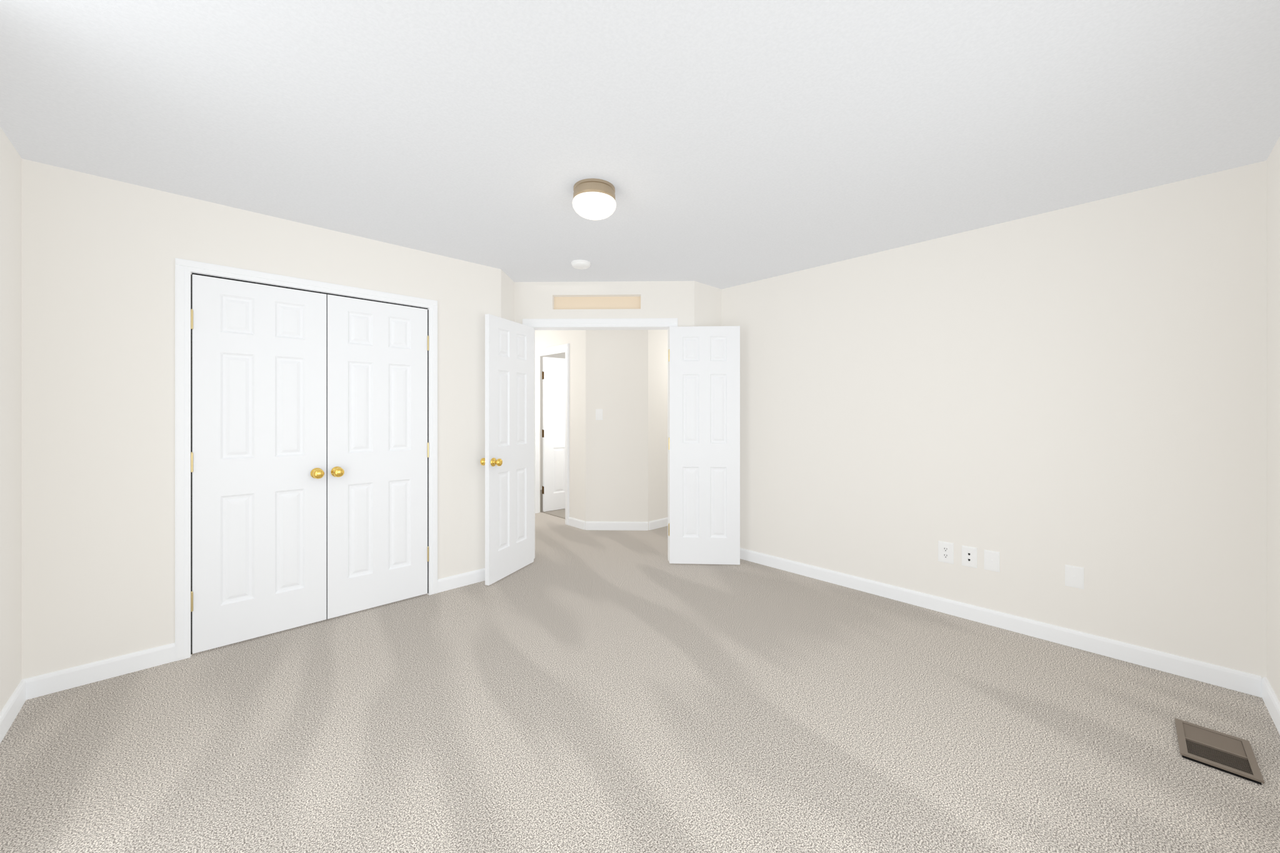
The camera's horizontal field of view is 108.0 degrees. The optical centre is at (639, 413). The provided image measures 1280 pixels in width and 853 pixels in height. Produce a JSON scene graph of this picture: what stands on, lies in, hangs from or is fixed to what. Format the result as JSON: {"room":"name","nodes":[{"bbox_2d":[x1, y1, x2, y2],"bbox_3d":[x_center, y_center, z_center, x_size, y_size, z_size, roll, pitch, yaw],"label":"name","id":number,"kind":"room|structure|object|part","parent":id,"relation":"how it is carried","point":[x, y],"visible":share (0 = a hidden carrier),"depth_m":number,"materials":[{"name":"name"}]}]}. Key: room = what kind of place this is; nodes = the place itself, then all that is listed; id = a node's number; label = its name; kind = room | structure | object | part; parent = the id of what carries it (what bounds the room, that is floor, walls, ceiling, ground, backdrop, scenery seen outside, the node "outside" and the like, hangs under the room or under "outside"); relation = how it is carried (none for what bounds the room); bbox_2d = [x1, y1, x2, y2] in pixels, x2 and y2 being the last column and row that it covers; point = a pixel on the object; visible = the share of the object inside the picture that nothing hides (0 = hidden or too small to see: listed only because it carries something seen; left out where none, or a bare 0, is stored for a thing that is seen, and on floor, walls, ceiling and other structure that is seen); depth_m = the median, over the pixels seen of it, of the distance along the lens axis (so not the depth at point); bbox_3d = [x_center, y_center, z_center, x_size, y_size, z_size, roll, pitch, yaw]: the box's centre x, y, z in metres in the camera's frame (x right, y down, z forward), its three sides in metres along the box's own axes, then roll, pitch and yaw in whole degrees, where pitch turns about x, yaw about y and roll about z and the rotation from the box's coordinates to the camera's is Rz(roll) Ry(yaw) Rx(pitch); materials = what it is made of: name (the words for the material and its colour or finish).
{"room":"empty bedroom","nodes":[
{"label":"empty bedroom","id":0,"kind":"room"},
{"bbox_2d":[0,126,21,712],"bbox_3d":[-1.488,0.070,0.652,0.120,2.440,4.120,0,0,-44],"label":"wall","id":1,"kind":"structure","parent":0,"point":[10,419],"depth_m":1.97,"materials":[{"name":"white paint"}]},
{"bbox_2d":[0,680,26,743],"bbox_3d":[-1.440,1.244,0.698,0.014,0.092,3.850,0,0,-44],"label":"baseboard","id":2,"kind":"structure","parent":1,"relation":"attached to","point":[12,708],"depth_m":1.94,"materials":[{"name":"white wood"}]},
{"bbox_2d":[21,158,501,679],"bbox_3d":[-2.031,0.070,2.901,2.444,2.440,0.120,0,0,-44],"label":"wall","id":3,"kind":"structure","parent":0,"point":[99,255],"depth_m":2.32,"materials":[{"name":"white paint"}]},
{"bbox_2d":[21,642,174,699],"bbox_3d":[-2.604,1.244,2.260,0.489,0.092,0.014,0,0,-44],"label":"baseboard","id":4,"kind":"structure","parent":3,"relation":"attached to","point":[58,681],"depth_m":2.24,"materials":[{"name":"white wood"}]},
{"bbox_2d":[175,258,437,661],"bbox_3d":[-1.958,0.239,2.903,1.335,2.101,0.180,0,0,-44],"label":"closet","id":5,"kind":"object","parent":3,"relation":"in","point":[237,280],"depth_m":2.79,"materials":[{"name":"white wood"}]},
{"bbox_2d":[190,590,193,611],"bbox_3d":[-2.391,0.997,2.480,0.012,0.107,0.040,0,0,-44],"label":"closet door left hinge","id":6,"kind":"object","parent":5,"relation":"attached to","point":[191,601],"visible":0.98,"depth_m":2.47,"materials":[{"name":"gold metal"}]},
{"bbox_2d":[190,451,193,472],"bbox_3d":[-2.391,0.257,2.480,0.012,0.107,0.040,0,0,-44],"label":"closet door left hinge","id":7,"kind":"object","parent":5,"relation":"attached to","point":[191,462],"visible":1,"depth_m":2.47,"materials":[{"name":"gold metal"}]},
{"bbox_2d":[190,308,193,329],"bbox_3d":[-2.391,-0.503,2.480,0.012,0.107,0.040,0,0,-44],"label":"closet door left hinge","id":8,"kind":"object","parent":5,"relation":"attached to","point":[191,319],"visible":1,"depth_m":2.47,"materials":[{"name":"gold metal"}]},
{"bbox_3d":[-1.996,0.365,2.867,0.066,0.066,0.180,0,0,-44],"label":"knob","id":9,"kind":"part","parent":5,"relation":"part of","materials":[{"name":"gold metal"}]},
{"bbox_3d":[-1.920,0.365,2.939,0.066,0.066,0.180,0,0,-44],"label":"knob","id":10,"kind":"part","parent":5,"relation":"part of","materials":[{"name":"gold metal"}]},
{"bbox_2d":[427,546,428,561],"bbox_3d":[-1.516,0.997,3.317,0.012,0.107,0.040,0,0,-44],"label":"closet door right hinge","id":11,"kind":"object","parent":5,"relation":"attached to","point":[427,554],"visible":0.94,"depth_m":3.30,"materials":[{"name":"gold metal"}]},
{"bbox_2d":[427,442,428,457],"bbox_3d":[-1.516,0.257,3.317,0.012,0.107,0.040,0,0,-44],"label":"closet door right hinge","id":12,"kind":"object","parent":5,"relation":"attached to","point":[427,449],"visible":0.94,"depth_m":3.30,"materials":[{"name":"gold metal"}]},
{"bbox_2d":[427,335,428,350],"bbox_3d":[-1.516,-0.503,3.317,0.012,0.107,0.040,0,0,-44],"label":"closet door right hinge","id":13,"kind":"object","parent":5,"relation":"attached to","point":[427,342],"visible":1,"depth_m":3.30,"materials":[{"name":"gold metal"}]},
{"bbox_2d":[191,272,426,652],"bbox_3d":[-1.992,0.261,2.938,1.255,2.059,0.122,0,0,-44],"label":"door frame","id":14,"kind":"structure","parent":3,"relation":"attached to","point":[192,410],"depth_m":2.51,"materials":[{"name":"white wood"}]},
{"bbox_2d":[437,568,484,593],"bbox_3d":[-1.283,1.244,3.523,0.498,0.092,0.014,0,0,-44],"label":"baseboard","id":15,"kind":"structure","parent":3,"relation":"attached to","point":[457,580],"depth_m":3.46,"materials":[{"name":"white wood"}]},
{"bbox_2d":[480,313,533,585],"bbox_3d":[-1.037,0.268,3.743,0.180,2.020,0.594,0,0,20],"label":"entry door","id":16,"kind":"structure","parent":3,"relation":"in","point":[507,461],"depth_m":3.69,"materials":[{"name":"white wood"}]},
{"bbox_3d":[-1.122,0.365,3.511,0.180,0.066,0.066,0,0,20],"label":"knob","id":17,"kind":"part","parent":16,"relation":"part of","materials":[{"name":"gold metal"}]},
{"bbox_2d":[501,270,514,321],"bbox_3d":[-1.252,0.070,3.885,0.300,2.440,0.361,0,0,1],"label":"wall","id":18,"kind":"structure","parent":0,"point":[507,297],"depth_m":3.88,"materials":[{"name":"white paint"}]},
{"bbox_2d":[540,490,564,518],"bbox_3d":[-0.843,1.286,6.749,1.560,0.008,2.700,0,0,-44],"label":"floor","id":19,"kind":"structure","parent":0,"point":[560,513],"depth_m":6.09,"materials":[{"name":"beige carpet"}]},
{"bbox_2d":[540,351,564,489],"bbox_3d":[-2.192,0.070,7.479,3.700,2.440,0.120,0,0,-44],"label":"wall","id":20,"kind":"structure","parent":0,"point":[561,355],"depth_m":7.89,"materials":[{"name":"white paint"}]},
{"bbox_2d":[535,330,585,529],"bbox_3d":[-1.496,0.070,6.187,0.120,2.440,2.710,0,0,-44],"label":"wall","id":21,"kind":"structure","parent":0,"point":[575,340],"depth_m":5.30,"materials":[{"name":"white paint"}]},
{"bbox_2d":[535,343,569,524],"bbox_3d":[-1.070,0.261,5.768,0.158,2.059,0.808,0,0,-44],"label":"door frame","id":22,"kind":"structure","parent":21,"relation":"in","point":[537,433],"depth_m":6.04,"materials":[{"name":"white wood"}]},
{"bbox_3d":[-1.267,0.257,6.078,0.012,0.107,0.040,0,0,-41],"label":"far door hinge","id":23,"kind":"part","parent":22,"relation":"part of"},
{"bbox_3d":[-1.267,-0.504,6.078,0.012,0.107,0.040,0,0,-41],"label":"far door hinge","id":24,"kind":"part","parent":22,"relation":"part of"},
{"bbox_2d":[541,356,564,511],"bbox_3d":[-0.985,0.268,6.319,0.756,2.020,0.044,0,0,-41],"label":"door","id":25,"kind":"structure","parent":22,"relation":"attached to","point":[554,429],"depth_m":6.16,"materials":[{"name":"white wood"}]},
{"bbox_3d":[-1.267,0.997,6.077,0.012,0.107,0.040,0,0,-41],"label":"far door hinge","id":26,"kind":"part","parent":25,"relation":"part of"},
{"bbox_2d":[568,516,584,529],"bbox_3d":[-0.720,1.244,5.278,0.014,0.092,0.304,0,0,-44],"label":"baseboard","id":27,"kind":"structure","parent":21,"relation":"attached to","point":[576,523],"depth_m":5.27,"materials":[{"name":"white wood"}]},
{"bbox_2d":[554,296,640,309],"bbox_3d":[-0.377,-0.973,4.131,0.790,0.145,0.030,0,0,1],"label":"wall","id":28,"kind":"structure","parent":0,"point":[594,302],"depth_m":4.12,"materials":[{"name":"beige paint"}]},
{"bbox_2d":[514,281,694,562],"bbox_3d":[-0.312,0.070,4.105,1.570,2.440,0.120,0,0,1],"label":"wall","id":29,"kind":"structure","parent":0,"point":[659,299],"depth_m":4.04,"materials":[{"name":"white paint"}]},
{"bbox_2d":[522,318,677,560],"bbox_3d":[-0.347,0.234,4.094,1.348,2.113,0.144,0,0,1],"label":"door frame","id":30,"kind":"structure","parent":29,"relation":"attached to","point":[592,322],"depth_m":4.03,"materials":[{"name":"white wood"}]},
{"bbox_2d":[668,326,739,564],"bbox_3d":[0.545,0.268,3.974,0.604,2.020,0.043,0,0,3],"label":"entry door","id":31,"kind":"structure","parent":29,"relation":"in","point":[704,445],"depth_m":3.95,"materials":[{"name":"white wood"}]},
{"bbox_3d":[0.250,0.996,3.993,0.012,0.107,0.040,0,0,3],"label":"entry door right hinge","id":32,"kind":"part","parent":31,"relation":"part of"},
{"bbox_3d":[0.250,0.257,3.993,0.012,0.107,0.040,0,0,3],"label":"entry door right hinge","id":33,"kind":"part","parent":31,"relation":"part of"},
{"bbox_3d":[0.250,-0.504,3.993,0.012,0.107,0.040,0,0,3],"label":"entry door right hinge","id":34,"kind":"part","parent":31,"relation":"part of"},
{"bbox_2d":[585,330,648,521],"bbox_3d":[-0.253,0.070,5.308,0.693,2.440,0.300,0,0,1],"label":"wall","id":35,"kind":"structure","parent":0,"point":[617,435],"depth_m":5.16,"materials":[{"name":"white paint"}]},
{"bbox_2d":[595,409,602,419],"bbox_3d":[-0.453,0.010,5.156,0.075,0.120,0.014,0,0,1],"label":"light switch","id":36,"kind":"object","parent":35,"relation":"attached to","point":[599,414],"visible":1,"depth_m":5.16,"materials":[{"name":"white plastic"}]},
{"bbox_2d":[585,521,648,530],"bbox_3d":[-0.256,1.244,5.151,0.693,0.092,0.014,0,0,1],"label":"baseboard","id":37,"kind":"structure","parent":35,"relation":"attached to","point":[620,525],"depth_m":5.14,"materials":[{"name":"white wood"}]},
{"bbox_2d":[0,511,1279,852],"bbox_3d":[-0.207,1.340,4.174,7.200,0.100,7.800,0,0,-44],"label":"floor","id":38,"kind":"structure","parent":0,"point":[572,690],"depth_m":1.86,"materials":[{"name":"beige carpet"}]},
{"bbox_2d":[1175,718,1264,784],"bbox_3d":[2.197,1.281,1.776,0.289,0.018,0.190,0,0,-44],"label":"floor vent","id":39,"kind":"object","parent":38,"relation":"in","point":[1232,755],"visible":0.98,"depth_m":1.76,"materials":[{"name":"brown metal"}]},
{"bbox_2d":[0,0,1279,289],"bbox_3d":[-0.207,-1.200,4.174,7.200,0.100,7.800,0,0,-44],"label":"ceiling","id":40,"kind":"structure","parent":0,"point":[722,144],"depth_m":1.78,"materials":[{"name":"paint"}]},
{"bbox_2d":[571,260,590,269],"bbox_3d":[-0.451,-1.131,3.546,0.148,0.038,0.148,0,0,-44],"label":"smoke detector","id":41,"kind":"object","parent":40,"relation":"attached to","point":[580,264],"visible":1,"depth_m":3.50,"materials":[{"name":"white plastic"}]},
{"bbox_2d":[572,178,616,219],"bbox_3d":[-0.233,-1.078,2.378,0.224,0.144,0.224,0,0,-44],"label":"ceiling light","id":42,"kind":"object","parent":40,"relation":"attached to","point":[594,199],"visible":1,"depth_m":2.30,"materials":[{"name":"white glass"}]},
{"bbox_2d":[648,330,668,529],"bbox_3d":[0.920,0.070,6.027,2.410,2.440,0.120,0,0,-44],"label":"wall","id":43,"kind":"structure","parent":0,"point":[657,424],"depth_m":5.26,"materials":[{"name":"white paint"}]},
{"bbox_2d":[648,517,668,529],"bbox_3d":[0.970,1.244,5.982,2.400,0.092,0.014,0,0,-44],"label":"baseboard","id":44,"kind":"structure","parent":43,"relation":"attached to","point":[657,524],"depth_m":5.24,"materials":[{"name":"white wood"}]},
{"bbox_2d":[694,281,721,326],"bbox_3d":[1.482,0.070,5.077,2.911,2.440,0.120,0,0,-44],"label":"wall","id":45,"kind":"structure","parent":0,"point":[707,305],"depth_m":4.15,"materials":[{"name":"white paint"}]},
{"bbox_2d":[721,160,1266,679],"bbox_3d":[1.884,0.070,3.203,0.120,2.440,3.145,0,0,-44],"label":"wall","id":46,"kind":"structure","parent":0,"point":[1039,402],"depth_m":2.66,"materials":[{"name":"white paint"}]},
{"bbox_2d":[938,541,953,564],"bbox_3d":[1.979,0.898,3.009,0.010,0.132,0.084,0,0,-44],"label":"duplex electrical outlet","id":47,"kind":"object","parent":46,"relation":"attached to","point":[945,552],"visible":1,"depth_m":3.01,"materials":[{"name":"white plastic"}]},
{"bbox_2d":[961,545,976,568],"bbox_3d":[2.067,0.898,2.919,0.008,0.125,0.080,0,0,-44],"label":"outlet","id":48,"kind":"object","parent":46,"relation":"attached to","point":[969,556],"visible":1,"depth_m":2.92,"materials":[{"name":"white plastic"}]},
{"bbox_2d":[984,550,999,572],"bbox_3d":[2.144,0.898,2.835,0.012,0.120,0.076,0,0,-44],"label":"blank wall plate","id":49,"kind":"object","parent":46,"relation":"attached to","point":[991,560],"visible":1,"depth_m":2.83,"materials":[{"name":"white plastic"}]},
{"bbox_2d":[740,548,1261,697],"bbox_3d":[1.794,1.244,3.200,0.014,0.092,2.995,0,0,-44],"label":"baseboard","id":50,"kind":"structure","parent":46,"relation":"attached to","point":[1234,679],"depth_m":2.66,"materials":[{"name":"white wood"}]},
{"bbox_2d":[1065,565,1083,589],"bbox_3d":[2.399,0.902,2.568,0.012,0.116,0.076,0,0,-44],"label":"blank wall plate","id":51,"kind":"object","parent":46,"relation":"attached to","point":[1074,576],"visible":1,"depth_m":2.57,"materials":[{"name":"white plastic"}]},
{"bbox_2d":[1266,136,1279,702],"bbox_3d":[1.412,0.070,0.658,4.320,2.440,0.120,0,0,-44],"label":"wall","id":52,"kind":"structure","parent":0,"point":[1273,419],"depth_m":2.01,"materials":[{"name":"white paint"}]},
{"bbox_2d":[1261,676,1279,734],"bbox_3d":[1.365,1.244,0.707,4.080,0.092,0.014,0,0,-44],"label":"baseboard","id":53,"kind":"structure","parent":52,"relation":"attached to","point":[1270,700],"depth_m":1.98,"materials":[{"name":"white wood"}]}
]}

